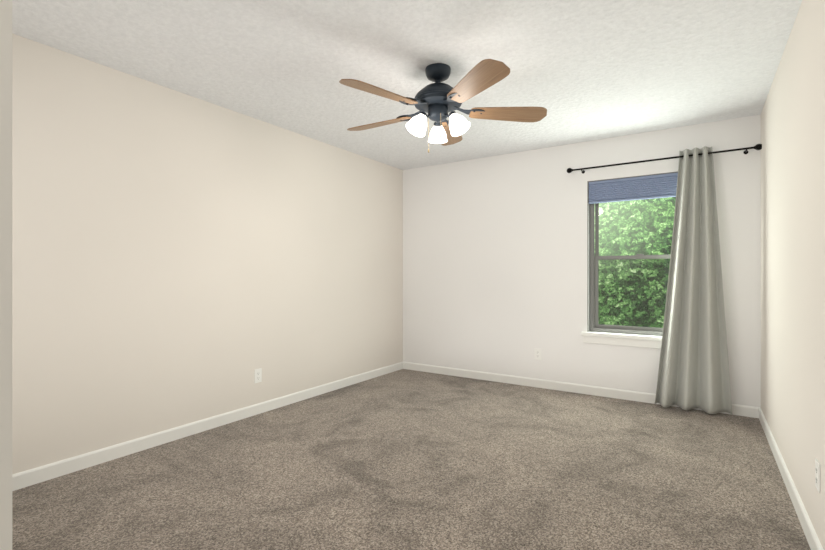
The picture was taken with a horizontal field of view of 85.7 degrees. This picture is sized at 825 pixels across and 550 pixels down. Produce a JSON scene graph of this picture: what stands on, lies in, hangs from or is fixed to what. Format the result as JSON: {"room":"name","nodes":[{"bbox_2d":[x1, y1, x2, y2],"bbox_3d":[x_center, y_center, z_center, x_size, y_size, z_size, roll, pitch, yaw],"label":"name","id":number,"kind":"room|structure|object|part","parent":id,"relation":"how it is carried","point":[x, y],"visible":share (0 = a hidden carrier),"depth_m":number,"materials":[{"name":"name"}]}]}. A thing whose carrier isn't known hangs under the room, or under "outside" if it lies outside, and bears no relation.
{"room":"empty bedroom","nodes":[
{"label":"empty bedroom","id":0,"kind":"room"},
{"bbox_2d":[12,33,402,473],"bbox_3d":[-1.520,-0.070,3.430,0.120,2.440,5.230,0,0,33],"label":"wall","id":1,"kind":"structure","parent":0,"point":[179,259],"depth_m":3.08,"materials":[{"name":"paint"}]},
{"bbox_2d":[12,362,402,490],"bbox_3d":[-1.314,1.107,3.624,0.013,0.085,4.399,0,0,33],"label":"baseboard","id":2,"kind":"structure","parent":1,"relation":"attached to","point":[27,478],"depth_m":3.07,"materials":[{"name":"white"}]},
{"bbox_2d":[254,368,261,382],"bbox_3d":[-1.279,0.835,3.684,0.007,0.114,0.070,0,0,33],"label":"outlet","id":3,"kind":"object","parent":1,"relation":"attached to","point":[257,375],"visible":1,"depth_m":3.68,"materials":[{"name":"white plastic"}]},
{"bbox_2d":[12,0,801,169],"bbox_3d":[-0.012,-1.340,2.448,3.720,0.100,5.230,0,0,33],"label":"ceiling","id":4,"kind":"structure","parent":0,"point":[585,70],"depth_m":2.62,"materials":[{"name":"white paint"}]},
{"bbox_2d":[339,59,546,152],"bbox_3d":[0.113,-1.027,2.806,1.297,0.526,1.333,0,0,33],"label":"ceiling fan","id":5,"kind":"object","parent":4,"relation":"hanging from","point":[437,101],"visible":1,"depth_m":2.71,"materials":[{"name":"brown wood"}]},
{"bbox_3d":[-0.182,-1.022,2.487,0.495,0.043,0.161,0,0,-41],"label":"blade","id":6,"kind":"part","parent":5,"relation":"part of","materials":[{"name":"brown wood"}]},
{"bbox_3d":[-0.228,-1.022,3.017,0.495,0.043,0.161,0,0,31],"label":"blade","id":7,"kind":"part","parent":5,"relation":"part of","materials":[{"name":"brown wood"}]},
{"bbox_3d":[0.336,-1.022,2.367,0.161,0.043,0.495,0,0,-23],"label":"blade","id":8,"kind":"part","parent":5,"relation":"part of","materials":[{"name":"brown wood"}]},
{"bbox_3d":[0.610,-1.022,2.823,0.495,0.043,0.161,0,0,-5],"label":"blade","id":9,"kind":"part","parent":5,"relation":"part of","materials":[{"name":"brown wood"}]},
{"bbox_2d":[12,369,810,549],"bbox_3d":[-0.012,1.200,2.448,3.720,0.100,5.230,0,0,33],"label":"floor","id":10,"kind":"structure","parent":0,"point":[404,459],"depth_m":2.46,"materials":[{"name":"carpet"}]},
{"bbox_2d":[403,114,760,407],"bbox_3d":[1.377,-0.070,4.581,3.480,2.440,0.140,0,0,33],"label":"wall","id":11,"kind":"structure","parent":0,"point":[494,264],"depth_m":4.53,"materials":[{"name":"paint"}]},
{"bbox_2d":[535,348,540,359],"bbox_3d":[1.284,0.810,4.553,0.070,0.114,0.007,0,0,33],"label":"outlet","id":12,"kind":"object","parent":11,"relation":"attached to","point":[537,354],"visible":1,"depth_m":4.55,"materials":[{"name":"white plastic"}]},
{"bbox_2d":[403,362,759,417],"bbox_3d":[1.335,1.107,4.516,3.480,0.085,0.013,0,0,33],"label":"baseboard","id":13,"kind":"structure","parent":11,"relation":"attached to","point":[746,411],"depth_m":4.43,"materials":[{"name":"white"}]},
{"bbox_2d":[581,331,661,348],"bbox_3d":[2.071,0.603,4.059,0.998,0.105,0.087,0,0,33],"label":"window stool","id":14,"kind":"structure","parent":11,"relation":"attached to","point":[635,340],"depth_m":4.11,"materials":[{"name":"white"}]},
{"bbox_2d":[587,172,677,335],"bbox_3d":[2.097,-0.177,4.104,0.893,1.455,0.122,0,0,33],"label":"window","id":15,"kind":"structure","parent":11,"relation":"in","point":[647,187],"depth_m":4.20,"materials":[{"name":"grey"}]},
{"bbox_3d":[2.127,-0.507,4.150,0.793,0.719,0.010,0,0,33],"label":"window sash upper","id":16,"kind":"part","parent":15,"relation":"part of","materials":[{"name":"clear glass"}]},
{"bbox_3d":[2.116,0.164,4.134,0.793,0.696,0.024,0,0,33],"label":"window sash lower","id":17,"kind":"part","parent":15,"relation":"part of","materials":[{"name":"clear glass"}]},
{"bbox_2d":[588,172,677,203],"bbox_3d":[2.079,-0.794,4.077,0.871,0.205,0.042,0,0,33],"label":"cellular shade","id":18,"kind":"object","parent":15,"relation":"attached to","point":[661,185],"depth_m":4.09,"materials":[{"name":"blue fabric"}]},
{"bbox_2d":[599,259,669,327],"bbox_3d":[2.129,0.173,4.153,0.809,0.678,0.002,0,0,33],"label":"screen","id":19,"kind":"object","parent":15,"relation":"in","point":[631,292],"depth_m":4.19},
{"bbox_3d":[2.116,0.164,4.134,0.737,0.640,0.006,0,0,33],"label":"sash glass","id":20,"kind":"part","parent":15,"relation":"part of","materials":[{"name":"clear glass"}]},
{"bbox_3d":[2.127,-0.507,4.150,0.737,0.663,0.006,0,0,33],"label":"sash glass","id":21,"kind":"part","parent":15,"relation":"part of","materials":[{"name":"clear glass"}]},
{"bbox_2d":[761,0,824,549],"bbox_3d":[1.497,-0.070,1.466,0.120,2.440,5.230,0,0,33],"label":"wall","id":22,"kind":"structure","parent":0,"point":[793,261],"depth_m":2.19,"materials":[{"name":"paint"}]},
{"bbox_2d":[759,408,822,549],"bbox_3d":[1.436,1.107,1.494,0.013,0.085,4.970,0,0,33],"label":"baseboard","id":23,"kind":"structure","parent":22,"relation":"attached to","point":[812,538],"depth_m":2.24,"materials":[{"name":"white"}]},
{"bbox_2d":[815,458,819,492],"bbox_3d":[1.637,0.810,1.798,0.007,0.114,0.070,0,0,33],"label":"outlet","id":24,"kind":"object","parent":22,"relation":"attached to","point":[817,474],"visible":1,"depth_m":1.79,"materials":[{"name":"white plastic"}]},
{"label":"outside","id":25,"kind":"structure","parent":0,"visible":0},
{"bbox_2d":[590,197,675,335],"bbox_3d":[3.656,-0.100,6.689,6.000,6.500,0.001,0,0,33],"label":"tree","id":26,"kind":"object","parent":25,"point":[617,214],"depth_m":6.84,"materials":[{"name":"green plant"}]},
{"bbox_3d":[2.161,-1.000,3.930,1.297,0.032,0.094,0,0,33],"label":"brackets","id":27,"kind":"object","parent":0,"visible":0},
{"bbox_2d":[567,144,761,172],"bbox_3d":[2.129,-1.012,3.912,1.503,0.051,0.051,0,0,33],"label":"curtain rod","id":28,"kind":"object","parent":27,"relation":"on","point":[756,147],"visible":0.92,"depth_m":3.87,"materials":[{"name":"black metal"}]},
{"bbox_2d":[655,146,731,413],"bbox_3d":[2.350,0.032,3.739,0.552,2.193,0.149,0,0,33],"label":"curtain","id":29,"kind":"object","parent":28,"relation":"hanging from","point":[693,371],"visible":1,"depth_m":3.73,"materials":[{"name":"grey fabric"}]},
{"bbox_3d":[-1.594,-0.070,0.841,2.580,2.440,0.571,0,0,33],"label":"wall","id":30,"kind":"structure","parent":0,"visible":0},
{"bbox_2d":[0,0,11,549],"bbox_3d":[-0.152,0.085,-0.079,0.960,2.130,0.562,0,0,33],"label":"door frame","id":31,"kind":"structure","parent":30,"relation":"attached to","point":[5,274],"depth_m":0.38,"materials":[{"name":"white"}]}
]}

